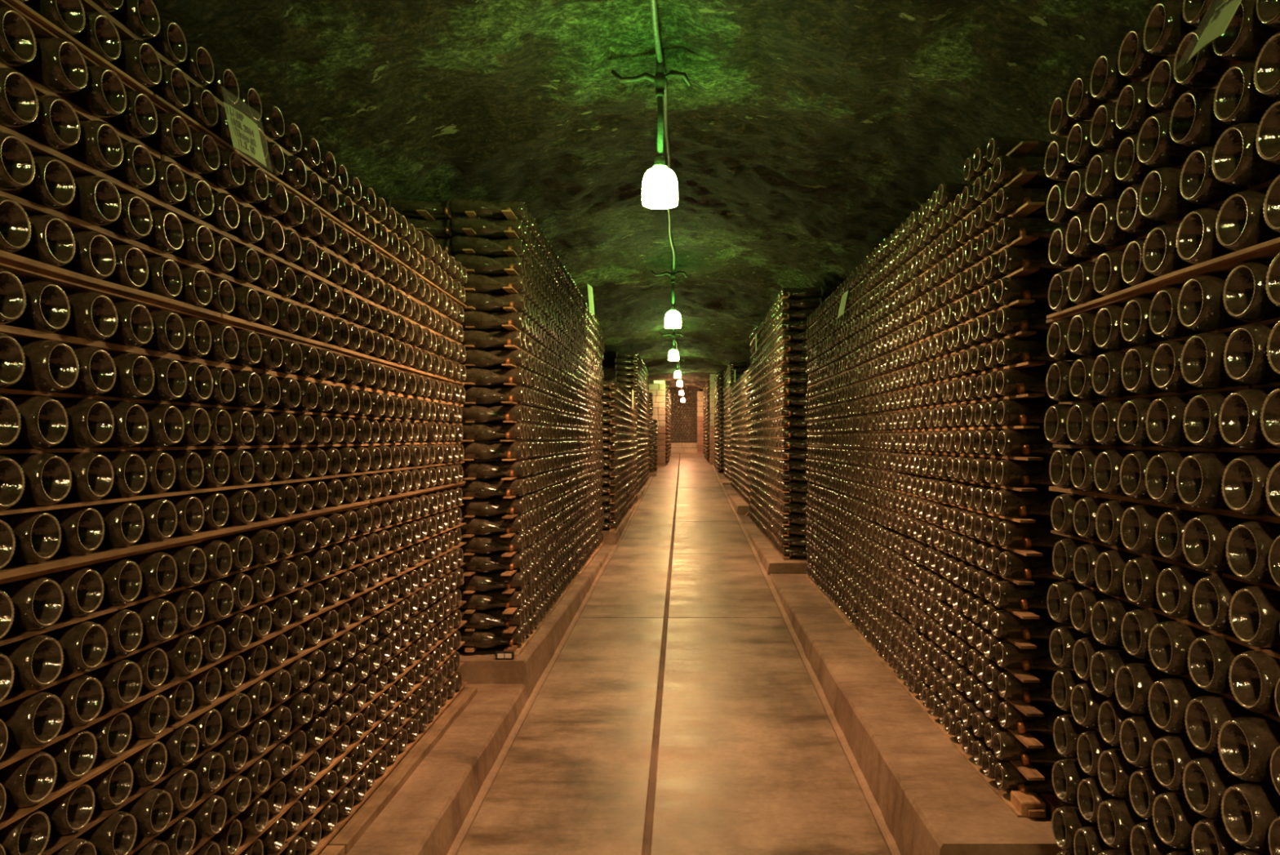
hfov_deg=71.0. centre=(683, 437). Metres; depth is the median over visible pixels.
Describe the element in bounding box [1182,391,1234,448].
wine bottle
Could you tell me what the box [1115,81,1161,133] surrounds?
wine bottle
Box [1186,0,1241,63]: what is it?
card
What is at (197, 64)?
wine bottle
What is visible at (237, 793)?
wine bottle
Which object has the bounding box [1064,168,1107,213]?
wine bottle
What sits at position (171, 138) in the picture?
wine bottle
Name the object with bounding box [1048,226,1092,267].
wine bottle
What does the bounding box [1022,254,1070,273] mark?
wine bottle
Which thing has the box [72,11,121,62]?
wine bottle
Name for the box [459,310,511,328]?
wine bottle
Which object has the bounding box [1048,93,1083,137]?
wine bottle
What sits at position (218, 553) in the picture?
wine bottle
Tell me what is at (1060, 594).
wine bottle
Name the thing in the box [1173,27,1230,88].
wine bottle
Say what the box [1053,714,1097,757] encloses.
wine bottle
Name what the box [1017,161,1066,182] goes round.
wine bottle
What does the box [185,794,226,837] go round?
wine bottle
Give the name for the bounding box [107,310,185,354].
wine bottle
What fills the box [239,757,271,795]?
wine bottle
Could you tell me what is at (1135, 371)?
wine bottle
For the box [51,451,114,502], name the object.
wine bottle
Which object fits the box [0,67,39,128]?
wine bottle
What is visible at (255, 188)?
wine bottle
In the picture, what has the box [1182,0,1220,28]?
wine bottle
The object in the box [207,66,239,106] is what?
wine bottle
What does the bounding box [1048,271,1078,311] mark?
wine bottle
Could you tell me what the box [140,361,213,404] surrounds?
wine bottle
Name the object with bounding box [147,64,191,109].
wine bottle
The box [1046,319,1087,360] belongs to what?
wine bottle
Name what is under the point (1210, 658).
wine bottle
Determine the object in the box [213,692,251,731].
wine bottle
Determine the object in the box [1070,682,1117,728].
wine bottle
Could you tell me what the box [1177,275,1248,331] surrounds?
wine bottle
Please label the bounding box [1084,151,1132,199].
wine bottle
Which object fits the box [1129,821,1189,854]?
wine bottle
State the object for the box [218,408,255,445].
wine bottle
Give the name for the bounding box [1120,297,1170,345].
wine bottle
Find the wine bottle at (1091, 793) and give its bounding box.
[1076,777,1126,823]
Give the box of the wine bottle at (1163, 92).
[1146,56,1195,111]
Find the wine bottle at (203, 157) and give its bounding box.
[169,131,220,173]
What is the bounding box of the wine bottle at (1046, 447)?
[1022,440,1084,456]
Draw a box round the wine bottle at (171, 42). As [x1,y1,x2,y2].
[142,18,187,64]
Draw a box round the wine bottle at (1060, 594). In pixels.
[1046,581,1092,623]
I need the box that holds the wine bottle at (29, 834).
[0,808,50,854]
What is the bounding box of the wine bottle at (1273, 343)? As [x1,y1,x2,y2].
[1266,320,1279,374]
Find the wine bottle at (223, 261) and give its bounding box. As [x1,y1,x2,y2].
[197,235,235,273]
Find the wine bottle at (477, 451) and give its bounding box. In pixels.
[457,441,511,460]
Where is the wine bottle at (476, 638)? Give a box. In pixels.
[457,628,513,648]
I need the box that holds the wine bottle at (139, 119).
[107,90,158,138]
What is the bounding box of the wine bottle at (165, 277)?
[112,256,182,302]
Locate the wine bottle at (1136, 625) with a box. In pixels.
[1120,608,1177,659]
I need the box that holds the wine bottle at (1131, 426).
[1116,398,1159,447]
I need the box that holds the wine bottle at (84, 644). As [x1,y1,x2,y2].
[40,621,108,672]
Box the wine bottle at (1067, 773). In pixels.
[1051,758,1098,803]
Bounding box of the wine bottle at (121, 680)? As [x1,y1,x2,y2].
[83,658,142,708]
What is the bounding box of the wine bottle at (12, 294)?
[0,268,26,324]
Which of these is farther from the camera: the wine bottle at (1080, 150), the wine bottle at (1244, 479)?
the wine bottle at (1080, 150)
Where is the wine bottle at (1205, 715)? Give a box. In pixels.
[1184,695,1268,754]
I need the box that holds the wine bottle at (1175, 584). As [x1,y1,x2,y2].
[1155,564,1211,618]
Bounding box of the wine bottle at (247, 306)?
[226,286,262,321]
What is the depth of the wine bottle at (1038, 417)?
2.84 m
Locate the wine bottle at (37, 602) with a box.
[0,576,64,631]
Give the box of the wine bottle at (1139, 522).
[1120,504,1180,555]
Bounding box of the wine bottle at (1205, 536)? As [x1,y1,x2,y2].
[1181,514,1257,572]
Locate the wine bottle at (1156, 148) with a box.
[1136,112,1200,167]
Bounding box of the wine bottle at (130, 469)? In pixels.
[97,451,147,497]
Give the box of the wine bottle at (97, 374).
[0,346,116,398]
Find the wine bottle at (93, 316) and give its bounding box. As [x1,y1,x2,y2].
[13,292,118,341]
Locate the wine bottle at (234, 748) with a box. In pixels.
[208,733,248,773]
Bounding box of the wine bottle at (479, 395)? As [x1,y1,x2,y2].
[462,385,513,404]
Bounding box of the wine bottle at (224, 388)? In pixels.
[188,366,235,404]
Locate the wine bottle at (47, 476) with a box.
[1,453,71,506]
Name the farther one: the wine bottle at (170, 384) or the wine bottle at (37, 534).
the wine bottle at (170, 384)
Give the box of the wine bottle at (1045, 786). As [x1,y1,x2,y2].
[1017,774,1056,795]
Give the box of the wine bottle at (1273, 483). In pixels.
[1265,461,1279,516]
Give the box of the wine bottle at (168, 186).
[138,160,186,204]
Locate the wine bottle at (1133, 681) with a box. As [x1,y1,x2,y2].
[1114,662,1186,714]
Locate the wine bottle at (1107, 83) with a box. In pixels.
[1089,52,1132,101]
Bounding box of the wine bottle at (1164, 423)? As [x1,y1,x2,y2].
[1145,395,1197,448]
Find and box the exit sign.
[653,380,663,383]
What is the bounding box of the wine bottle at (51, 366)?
[0,339,79,395]
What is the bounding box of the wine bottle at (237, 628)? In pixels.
[213,612,253,650]
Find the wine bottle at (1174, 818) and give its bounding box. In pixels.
[1151,791,1208,848]
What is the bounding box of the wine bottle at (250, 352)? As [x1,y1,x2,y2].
[223,329,262,366]
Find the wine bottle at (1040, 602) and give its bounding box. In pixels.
[1020,593,1048,610]
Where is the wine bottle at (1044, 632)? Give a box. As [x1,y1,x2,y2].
[1022,620,1073,640]
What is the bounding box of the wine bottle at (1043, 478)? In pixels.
[1022,469,1056,486]
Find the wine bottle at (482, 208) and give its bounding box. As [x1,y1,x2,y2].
[449,197,510,217]
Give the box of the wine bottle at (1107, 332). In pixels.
[1093,305,1136,351]
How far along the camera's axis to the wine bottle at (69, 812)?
1.58 m
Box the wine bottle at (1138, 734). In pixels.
[1119,715,1187,768]
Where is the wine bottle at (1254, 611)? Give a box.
[1228,585,1279,648]
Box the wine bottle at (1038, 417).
[1018,403,1058,425]
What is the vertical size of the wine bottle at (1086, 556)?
0.094 m
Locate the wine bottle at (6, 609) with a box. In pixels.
[0,589,14,639]
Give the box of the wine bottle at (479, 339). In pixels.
[460,328,511,348]
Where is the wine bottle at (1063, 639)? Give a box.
[1048,626,1094,668]
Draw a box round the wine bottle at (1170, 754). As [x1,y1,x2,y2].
[1151,734,1221,791]
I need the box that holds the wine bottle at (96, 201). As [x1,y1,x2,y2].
[66,175,121,225]
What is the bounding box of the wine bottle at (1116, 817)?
[1097,798,1153,849]
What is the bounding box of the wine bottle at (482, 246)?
[451,235,511,255]
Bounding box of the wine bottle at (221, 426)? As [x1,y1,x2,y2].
[197,407,232,445]
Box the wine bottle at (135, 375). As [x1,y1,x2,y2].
[53,352,155,399]
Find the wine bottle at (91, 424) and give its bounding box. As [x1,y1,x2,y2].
[48,398,114,448]
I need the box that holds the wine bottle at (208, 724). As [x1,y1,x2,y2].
[186,707,222,748]
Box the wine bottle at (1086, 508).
[1072,496,1118,539]
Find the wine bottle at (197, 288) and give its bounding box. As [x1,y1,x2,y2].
[173,267,212,307]
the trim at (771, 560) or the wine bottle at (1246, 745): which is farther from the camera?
the trim at (771, 560)
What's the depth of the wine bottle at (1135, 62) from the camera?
1.64 m
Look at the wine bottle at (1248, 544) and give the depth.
1.30 m
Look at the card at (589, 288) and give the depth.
7.63 m
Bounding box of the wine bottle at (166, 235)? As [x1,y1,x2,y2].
[134,209,183,253]
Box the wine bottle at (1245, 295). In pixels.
[1222,261,1279,321]
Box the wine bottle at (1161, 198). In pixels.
[1138,167,1208,222]
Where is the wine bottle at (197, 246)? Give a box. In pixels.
[168,222,214,263]
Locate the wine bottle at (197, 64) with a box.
[174,44,214,86]
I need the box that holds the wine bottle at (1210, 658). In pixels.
[1186,634,1253,693]
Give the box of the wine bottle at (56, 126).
[18,94,80,150]
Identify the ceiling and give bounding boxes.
[152,0,1164,418]
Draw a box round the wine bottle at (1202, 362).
[1180,332,1251,389]
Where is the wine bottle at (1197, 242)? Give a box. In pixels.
[1176,208,1234,264]
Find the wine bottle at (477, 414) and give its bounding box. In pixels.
[460,404,509,422]
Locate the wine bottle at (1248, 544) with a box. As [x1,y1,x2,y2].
[1225,520,1279,582]
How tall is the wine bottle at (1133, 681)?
0.096 m
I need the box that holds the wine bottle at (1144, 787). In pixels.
[1128,768,1182,820]
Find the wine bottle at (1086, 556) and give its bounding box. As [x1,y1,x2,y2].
[1072,543,1118,587]
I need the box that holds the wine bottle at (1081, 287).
[1067,261,1105,304]
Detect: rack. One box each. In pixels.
[0,0,477,854]
[395,209,604,657]
[608,387,636,531]
[633,357,648,493]
[648,396,652,472]
[665,391,671,464]
[703,382,709,460]
[714,375,720,471]
[723,366,733,481]
[730,372,751,505]
[750,295,790,559]
[805,141,1057,817]
[1046,53,1279,853]
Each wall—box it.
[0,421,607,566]
[648,379,665,466]
[669,388,703,442]
[671,442,697,453]
[697,391,703,453]
[710,373,724,465]
[789,400,1279,552]
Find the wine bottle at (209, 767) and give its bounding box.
[182,751,225,793]
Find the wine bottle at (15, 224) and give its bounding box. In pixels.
[0,195,31,253]
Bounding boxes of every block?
[1010,790,1045,815]
[1040,792,1076,817]
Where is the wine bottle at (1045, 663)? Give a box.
[1022,653,1075,673]
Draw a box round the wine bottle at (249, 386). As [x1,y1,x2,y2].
[217,370,262,407]
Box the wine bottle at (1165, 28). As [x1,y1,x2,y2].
[1142,0,1202,56]
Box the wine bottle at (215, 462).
[162,448,230,488]
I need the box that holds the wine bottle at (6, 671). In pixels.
[0,652,14,702]
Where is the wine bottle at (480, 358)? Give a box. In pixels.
[460,348,510,367]
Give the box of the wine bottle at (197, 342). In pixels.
[168,317,211,358]
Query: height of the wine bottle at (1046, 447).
0.100 m
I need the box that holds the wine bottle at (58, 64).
[12,37,88,94]
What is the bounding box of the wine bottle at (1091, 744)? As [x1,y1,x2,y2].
[1076,730,1121,776]
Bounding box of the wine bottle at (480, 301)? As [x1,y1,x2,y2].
[462,292,513,311]
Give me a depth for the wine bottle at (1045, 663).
2.83 m
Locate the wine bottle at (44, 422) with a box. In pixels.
[1,395,68,448]
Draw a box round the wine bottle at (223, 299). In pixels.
[201,277,235,315]
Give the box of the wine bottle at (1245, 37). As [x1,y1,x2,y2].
[1212,0,1279,62]
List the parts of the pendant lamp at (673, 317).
stem, lamp shade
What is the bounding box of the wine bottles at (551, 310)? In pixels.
[0,0,1279,854]
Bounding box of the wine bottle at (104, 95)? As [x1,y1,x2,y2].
[68,66,127,118]
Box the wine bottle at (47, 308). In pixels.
[4,280,70,333]
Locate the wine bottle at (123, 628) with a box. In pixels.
[82,608,142,656]
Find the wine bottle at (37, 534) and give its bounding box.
[0,511,62,564]
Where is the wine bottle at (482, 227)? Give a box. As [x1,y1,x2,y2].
[451,216,511,235]
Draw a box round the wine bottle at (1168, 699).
[1147,678,1222,733]
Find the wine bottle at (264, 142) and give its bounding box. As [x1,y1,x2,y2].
[234,127,267,162]
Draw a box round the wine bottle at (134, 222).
[98,193,152,239]
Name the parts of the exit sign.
lit panel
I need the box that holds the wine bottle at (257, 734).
[235,718,270,755]
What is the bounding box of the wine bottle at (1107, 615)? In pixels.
[1090,599,1145,646]
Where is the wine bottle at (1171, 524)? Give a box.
[1155,509,1213,562]
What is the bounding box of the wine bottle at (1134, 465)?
[1119,450,1162,499]
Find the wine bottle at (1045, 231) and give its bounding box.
[1017,221,1068,241]
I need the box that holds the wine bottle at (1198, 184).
[1179,146,1248,204]
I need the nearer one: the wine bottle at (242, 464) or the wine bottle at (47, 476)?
the wine bottle at (47, 476)
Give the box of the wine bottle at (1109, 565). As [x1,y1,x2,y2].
[1094,550,1142,596]
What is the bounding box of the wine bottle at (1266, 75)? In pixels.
[1253,31,1279,98]
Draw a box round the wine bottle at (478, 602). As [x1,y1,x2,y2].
[457,591,509,610]
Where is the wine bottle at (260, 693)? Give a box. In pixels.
[239,679,271,715]
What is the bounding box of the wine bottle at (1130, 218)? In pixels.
[1116,183,1167,234]
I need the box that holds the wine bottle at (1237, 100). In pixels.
[1213,62,1276,125]
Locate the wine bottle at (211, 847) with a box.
[191,840,221,854]
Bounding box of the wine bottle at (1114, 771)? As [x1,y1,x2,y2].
[1097,747,1147,797]
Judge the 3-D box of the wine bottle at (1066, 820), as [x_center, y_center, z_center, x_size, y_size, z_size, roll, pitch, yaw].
[0.950,0.839,1.919,0.300,0.094,0.089,0,0,0]
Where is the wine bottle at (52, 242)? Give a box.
[12,214,75,266]
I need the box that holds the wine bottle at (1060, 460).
[1048,447,1081,488]
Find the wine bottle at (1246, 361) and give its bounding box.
[1223,324,1279,385]
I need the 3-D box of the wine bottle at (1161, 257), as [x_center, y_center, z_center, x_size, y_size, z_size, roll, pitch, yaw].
[0.956,-0.319,1.543,0.300,0.093,0.090,0,0,-2]
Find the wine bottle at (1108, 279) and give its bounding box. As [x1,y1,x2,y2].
[1092,250,1131,295]
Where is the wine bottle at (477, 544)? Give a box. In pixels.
[459,534,513,554]
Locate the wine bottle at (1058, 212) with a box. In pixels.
[1046,182,1080,224]
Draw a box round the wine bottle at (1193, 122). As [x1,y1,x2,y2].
[1168,88,1232,147]
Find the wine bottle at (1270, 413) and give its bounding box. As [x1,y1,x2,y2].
[1260,386,1279,448]
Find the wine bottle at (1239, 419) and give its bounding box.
[1218,388,1278,450]
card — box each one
[223,102,266,167]
[586,283,594,315]
[755,333,756,351]
[837,290,848,318]
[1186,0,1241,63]
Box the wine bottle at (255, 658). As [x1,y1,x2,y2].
[239,643,267,677]
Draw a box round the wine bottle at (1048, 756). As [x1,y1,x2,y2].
[1021,743,1076,766]
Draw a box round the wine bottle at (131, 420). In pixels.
[95,401,149,447]
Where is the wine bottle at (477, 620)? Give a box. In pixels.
[460,610,509,629]
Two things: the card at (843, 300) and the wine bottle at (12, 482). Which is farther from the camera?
the card at (843, 300)
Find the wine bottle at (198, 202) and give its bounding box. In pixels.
[170,177,213,218]
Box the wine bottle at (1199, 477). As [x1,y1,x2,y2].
[1176,452,1278,509]
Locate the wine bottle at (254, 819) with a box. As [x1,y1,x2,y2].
[235,796,269,835]
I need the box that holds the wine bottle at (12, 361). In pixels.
[0,333,25,388]
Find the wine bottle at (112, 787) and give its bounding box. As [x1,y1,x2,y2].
[85,760,133,809]
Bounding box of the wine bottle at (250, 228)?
[226,206,263,243]
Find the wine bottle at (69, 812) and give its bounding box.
[37,782,95,835]
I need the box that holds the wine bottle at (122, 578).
[82,558,142,605]
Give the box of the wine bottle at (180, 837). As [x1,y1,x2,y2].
[154,815,195,854]
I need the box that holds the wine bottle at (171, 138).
[140,112,191,157]
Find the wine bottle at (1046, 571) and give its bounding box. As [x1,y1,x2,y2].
[1023,562,1071,582]
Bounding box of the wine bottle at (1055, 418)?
[1044,403,1078,444]
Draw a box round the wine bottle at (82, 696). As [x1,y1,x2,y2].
[39,674,104,727]
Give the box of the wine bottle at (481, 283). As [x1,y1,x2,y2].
[461,273,511,292]
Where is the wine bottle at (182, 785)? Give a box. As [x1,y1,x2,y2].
[151,768,198,813]
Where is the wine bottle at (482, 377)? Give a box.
[462,367,512,386]
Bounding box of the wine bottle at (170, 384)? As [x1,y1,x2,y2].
[135,357,186,401]
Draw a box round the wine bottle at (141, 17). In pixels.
[108,0,160,39]
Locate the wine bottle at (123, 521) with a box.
[86,501,144,547]
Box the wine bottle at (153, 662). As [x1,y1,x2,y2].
[122,646,168,691]
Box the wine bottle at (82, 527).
[41,505,104,556]
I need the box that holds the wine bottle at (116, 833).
[76,810,137,854]
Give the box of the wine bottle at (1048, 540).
[1023,531,1073,549]
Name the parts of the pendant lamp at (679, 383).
lamp shade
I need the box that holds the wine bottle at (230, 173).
[197,149,245,189]
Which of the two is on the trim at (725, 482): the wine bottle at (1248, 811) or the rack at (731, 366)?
the rack at (731, 366)
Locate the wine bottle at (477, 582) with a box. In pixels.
[457,573,510,591]
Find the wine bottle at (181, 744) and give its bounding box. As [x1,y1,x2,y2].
[157,722,199,766]
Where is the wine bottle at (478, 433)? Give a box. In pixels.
[455,422,510,441]
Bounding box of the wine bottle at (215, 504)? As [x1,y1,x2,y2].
[184,491,229,529]
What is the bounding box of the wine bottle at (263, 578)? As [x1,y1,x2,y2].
[240,565,275,601]
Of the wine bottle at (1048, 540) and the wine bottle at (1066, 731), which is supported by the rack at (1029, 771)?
the wine bottle at (1048, 540)
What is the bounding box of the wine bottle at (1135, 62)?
[1117,26,1166,79]
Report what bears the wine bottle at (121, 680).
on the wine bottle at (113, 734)
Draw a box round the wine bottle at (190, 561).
[151,545,206,586]
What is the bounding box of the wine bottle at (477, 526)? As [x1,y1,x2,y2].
[457,516,510,535]
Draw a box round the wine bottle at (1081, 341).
[1066,312,1111,356]
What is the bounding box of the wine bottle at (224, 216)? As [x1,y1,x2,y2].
[199,192,239,231]
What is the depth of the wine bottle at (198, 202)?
1.97 m
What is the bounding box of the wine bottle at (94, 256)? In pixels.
[17,231,115,281]
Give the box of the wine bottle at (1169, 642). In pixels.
[1147,620,1215,675]
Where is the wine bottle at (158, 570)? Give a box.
[120,551,177,595]
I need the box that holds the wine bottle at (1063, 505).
[1050,493,1090,535]
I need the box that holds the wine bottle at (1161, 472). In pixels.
[1144,451,1194,504]
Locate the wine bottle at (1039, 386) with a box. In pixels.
[1017,377,1048,395]
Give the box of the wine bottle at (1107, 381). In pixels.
[1091,351,1140,398]
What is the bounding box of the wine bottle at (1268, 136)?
[1255,100,1279,164]
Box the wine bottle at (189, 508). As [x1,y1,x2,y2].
[159,494,204,535]
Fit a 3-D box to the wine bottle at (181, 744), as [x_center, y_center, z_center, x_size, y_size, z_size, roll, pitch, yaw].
[-1.207,0.660,1.922,0.301,0.096,0.090,0,0,1]
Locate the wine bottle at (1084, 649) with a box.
[1072,636,1125,681]
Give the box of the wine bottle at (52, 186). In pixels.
[16,155,75,209]
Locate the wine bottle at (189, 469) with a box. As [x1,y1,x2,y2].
[163,449,204,491]
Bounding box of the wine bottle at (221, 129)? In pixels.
[207,106,233,146]
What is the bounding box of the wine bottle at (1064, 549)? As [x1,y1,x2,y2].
[1052,538,1093,579]
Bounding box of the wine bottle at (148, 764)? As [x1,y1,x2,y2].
[123,739,167,786]
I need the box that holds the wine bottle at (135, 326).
[69,301,153,347]
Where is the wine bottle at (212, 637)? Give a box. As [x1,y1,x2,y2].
[186,622,226,662]
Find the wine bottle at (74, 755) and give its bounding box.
[40,728,97,781]
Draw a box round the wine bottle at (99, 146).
[64,120,123,171]
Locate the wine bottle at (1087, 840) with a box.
[1073,826,1128,854]
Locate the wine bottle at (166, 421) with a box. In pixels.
[130,403,184,447]
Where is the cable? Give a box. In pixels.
[649,0,684,386]
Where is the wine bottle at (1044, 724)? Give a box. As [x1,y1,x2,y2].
[1017,709,1072,736]
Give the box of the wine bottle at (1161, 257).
[1142,223,1228,276]
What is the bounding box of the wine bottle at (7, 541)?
[0,519,15,568]
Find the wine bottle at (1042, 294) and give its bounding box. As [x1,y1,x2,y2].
[1022,284,1049,301]
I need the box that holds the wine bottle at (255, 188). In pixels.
[223,165,268,203]
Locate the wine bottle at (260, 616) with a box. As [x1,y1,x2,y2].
[240,603,271,639]
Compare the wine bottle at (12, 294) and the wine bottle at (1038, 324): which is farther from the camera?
the wine bottle at (1038, 324)
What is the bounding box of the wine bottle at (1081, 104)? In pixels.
[1066,75,1107,120]
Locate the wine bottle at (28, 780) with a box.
[0,750,57,808]
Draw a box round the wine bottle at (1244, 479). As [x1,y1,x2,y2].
[1221,454,1279,516]
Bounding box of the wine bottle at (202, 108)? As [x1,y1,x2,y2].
[178,86,218,128]
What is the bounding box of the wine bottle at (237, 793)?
[213,774,251,815]
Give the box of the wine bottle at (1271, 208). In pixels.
[1262,174,1279,233]
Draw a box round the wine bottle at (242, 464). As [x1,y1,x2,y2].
[219,448,254,485]
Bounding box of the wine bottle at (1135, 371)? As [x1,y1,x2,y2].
[1120,345,1195,396]
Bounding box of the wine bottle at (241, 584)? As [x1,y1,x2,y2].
[211,572,253,609]
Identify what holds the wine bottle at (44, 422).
on the rack at (348, 829)
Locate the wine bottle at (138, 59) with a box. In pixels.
[111,39,162,88]
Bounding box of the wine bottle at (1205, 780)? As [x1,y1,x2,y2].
[1182,756,1270,818]
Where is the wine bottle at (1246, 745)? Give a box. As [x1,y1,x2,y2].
[1217,716,1279,782]
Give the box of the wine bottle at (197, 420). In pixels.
[168,404,210,446]
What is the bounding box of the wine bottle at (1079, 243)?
[1065,213,1108,257]
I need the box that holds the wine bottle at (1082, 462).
[1070,448,1149,492]
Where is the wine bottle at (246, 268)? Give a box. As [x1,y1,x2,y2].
[223,245,261,282]
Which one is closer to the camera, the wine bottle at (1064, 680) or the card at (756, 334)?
the wine bottle at (1064, 680)
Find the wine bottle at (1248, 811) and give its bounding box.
[1221,782,1279,850]
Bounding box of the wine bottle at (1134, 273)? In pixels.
[1120,237,1159,286]
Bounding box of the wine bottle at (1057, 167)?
[1044,137,1086,181]
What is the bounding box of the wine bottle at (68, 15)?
[23,0,85,36]
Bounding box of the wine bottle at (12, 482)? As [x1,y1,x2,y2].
[0,454,25,510]
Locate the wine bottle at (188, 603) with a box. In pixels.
[155,588,204,630]
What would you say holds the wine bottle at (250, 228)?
on the rack at (348, 829)
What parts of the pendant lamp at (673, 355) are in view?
lamp shade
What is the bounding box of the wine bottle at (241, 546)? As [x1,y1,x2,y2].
[205,534,253,571]
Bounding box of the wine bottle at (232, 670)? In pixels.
[213,653,245,691]
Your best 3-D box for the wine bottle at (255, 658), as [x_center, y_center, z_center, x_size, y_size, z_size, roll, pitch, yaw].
[-1.219,0.562,2.267,0.299,0.092,0.090,0,0,1]
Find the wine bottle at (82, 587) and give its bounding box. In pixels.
[38,566,104,617]
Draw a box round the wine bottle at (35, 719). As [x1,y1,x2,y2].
[0,691,64,748]
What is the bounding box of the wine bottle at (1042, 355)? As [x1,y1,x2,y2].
[1022,346,1062,364]
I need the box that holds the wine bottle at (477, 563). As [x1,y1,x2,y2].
[458,553,514,572]
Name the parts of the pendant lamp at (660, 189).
lamp shade, stem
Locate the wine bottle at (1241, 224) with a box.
[1215,190,1279,251]
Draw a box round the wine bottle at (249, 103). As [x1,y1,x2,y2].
[231,85,262,122]
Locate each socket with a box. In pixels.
[652,155,667,168]
[669,305,676,311]
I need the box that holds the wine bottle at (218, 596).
[186,581,233,620]
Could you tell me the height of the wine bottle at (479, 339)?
0.100 m
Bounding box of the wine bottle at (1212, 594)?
[1191,574,1255,631]
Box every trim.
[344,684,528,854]
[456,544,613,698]
[463,503,635,544]
[636,485,645,499]
[648,471,657,476]
[720,479,808,484]
[725,489,809,514]
[742,523,809,574]
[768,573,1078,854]
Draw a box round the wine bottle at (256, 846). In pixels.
[239,837,263,854]
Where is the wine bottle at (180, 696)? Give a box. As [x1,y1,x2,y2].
[159,679,194,720]
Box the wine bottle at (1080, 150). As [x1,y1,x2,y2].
[1065,120,1104,166]
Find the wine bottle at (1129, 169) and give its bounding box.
[1114,133,1159,184]
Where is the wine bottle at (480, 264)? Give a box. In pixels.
[453,253,513,273]
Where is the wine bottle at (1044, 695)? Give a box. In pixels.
[1022,684,1056,705]
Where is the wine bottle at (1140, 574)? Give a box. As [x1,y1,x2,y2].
[1122,556,1176,606]
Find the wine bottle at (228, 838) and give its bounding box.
[208,817,242,854]
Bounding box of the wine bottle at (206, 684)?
[186,666,222,705]
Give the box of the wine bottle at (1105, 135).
[1089,102,1138,150]
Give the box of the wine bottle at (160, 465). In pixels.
[97,449,176,493]
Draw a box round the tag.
[495,650,514,659]
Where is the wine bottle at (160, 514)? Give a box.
[128,497,177,542]
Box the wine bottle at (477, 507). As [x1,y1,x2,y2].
[457,498,514,516]
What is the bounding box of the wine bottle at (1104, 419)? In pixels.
[1091,400,1129,446]
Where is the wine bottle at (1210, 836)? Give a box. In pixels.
[1191,817,1248,854]
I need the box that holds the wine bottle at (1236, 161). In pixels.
[1211,122,1279,186]
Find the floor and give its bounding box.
[446,453,900,854]
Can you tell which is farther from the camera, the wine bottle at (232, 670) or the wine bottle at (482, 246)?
the wine bottle at (482, 246)
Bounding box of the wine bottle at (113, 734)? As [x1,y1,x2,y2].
[84,710,132,758]
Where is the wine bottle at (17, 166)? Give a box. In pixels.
[0,132,35,191]
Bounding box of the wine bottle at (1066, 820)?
[1051,805,1098,851]
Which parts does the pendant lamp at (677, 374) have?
lamp shade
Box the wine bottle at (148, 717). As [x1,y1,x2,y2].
[122,693,169,738]
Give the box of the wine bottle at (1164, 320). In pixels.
[1148,286,1205,339]
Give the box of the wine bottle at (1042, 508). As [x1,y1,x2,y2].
[1018,493,1072,518]
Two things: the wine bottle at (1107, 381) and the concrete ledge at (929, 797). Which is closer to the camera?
the wine bottle at (1107, 381)
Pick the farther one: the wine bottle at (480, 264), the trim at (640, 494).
the trim at (640, 494)
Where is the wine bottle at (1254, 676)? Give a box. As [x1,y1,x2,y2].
[1228,649,1279,714]
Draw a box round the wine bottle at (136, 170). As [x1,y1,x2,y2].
[106,142,155,189]
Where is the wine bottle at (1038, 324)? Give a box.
[1020,311,1056,332]
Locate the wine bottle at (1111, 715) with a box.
[1097,698,1151,746]
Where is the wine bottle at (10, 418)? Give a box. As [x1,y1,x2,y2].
[0,395,21,448]
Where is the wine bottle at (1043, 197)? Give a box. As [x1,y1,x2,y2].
[1022,192,1049,208]
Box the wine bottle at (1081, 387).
[1068,356,1106,400]
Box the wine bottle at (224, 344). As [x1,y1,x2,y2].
[195,324,239,362]
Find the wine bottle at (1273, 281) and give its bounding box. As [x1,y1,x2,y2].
[1265,252,1279,307]
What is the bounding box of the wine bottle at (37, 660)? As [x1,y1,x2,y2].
[0,634,63,690]
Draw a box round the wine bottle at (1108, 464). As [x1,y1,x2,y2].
[1093,448,1181,495]
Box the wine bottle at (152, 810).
[117,788,173,836]
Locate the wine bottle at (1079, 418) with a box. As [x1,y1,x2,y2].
[1066,402,1102,445]
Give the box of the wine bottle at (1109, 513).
[1095,499,1152,546]
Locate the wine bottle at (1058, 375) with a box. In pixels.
[1045,360,1081,402]
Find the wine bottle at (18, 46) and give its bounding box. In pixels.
[0,6,36,66]
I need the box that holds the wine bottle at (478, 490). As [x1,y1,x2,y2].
[457,480,510,498]
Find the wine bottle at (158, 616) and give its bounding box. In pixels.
[122,598,177,643]
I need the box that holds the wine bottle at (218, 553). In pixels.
[185,539,232,578]
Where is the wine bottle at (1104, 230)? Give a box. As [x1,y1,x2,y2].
[1088,200,1138,247]
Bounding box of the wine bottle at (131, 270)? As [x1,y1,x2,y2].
[61,244,148,293]
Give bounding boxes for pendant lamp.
[610,48,691,208]
[650,266,687,328]
[659,328,682,360]
[666,358,684,377]
[671,373,684,386]
[674,380,685,395]
[676,385,687,402]
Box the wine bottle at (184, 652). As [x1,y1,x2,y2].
[154,633,202,676]
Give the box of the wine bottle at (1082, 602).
[1069,589,1118,634]
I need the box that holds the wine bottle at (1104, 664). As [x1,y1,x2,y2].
[1089,648,1152,697]
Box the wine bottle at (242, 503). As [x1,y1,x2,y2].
[213,488,257,524]
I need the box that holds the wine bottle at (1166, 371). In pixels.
[1151,340,1231,393]
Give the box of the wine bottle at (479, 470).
[457,460,514,479]
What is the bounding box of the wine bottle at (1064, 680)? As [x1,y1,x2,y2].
[1051,668,1091,711]

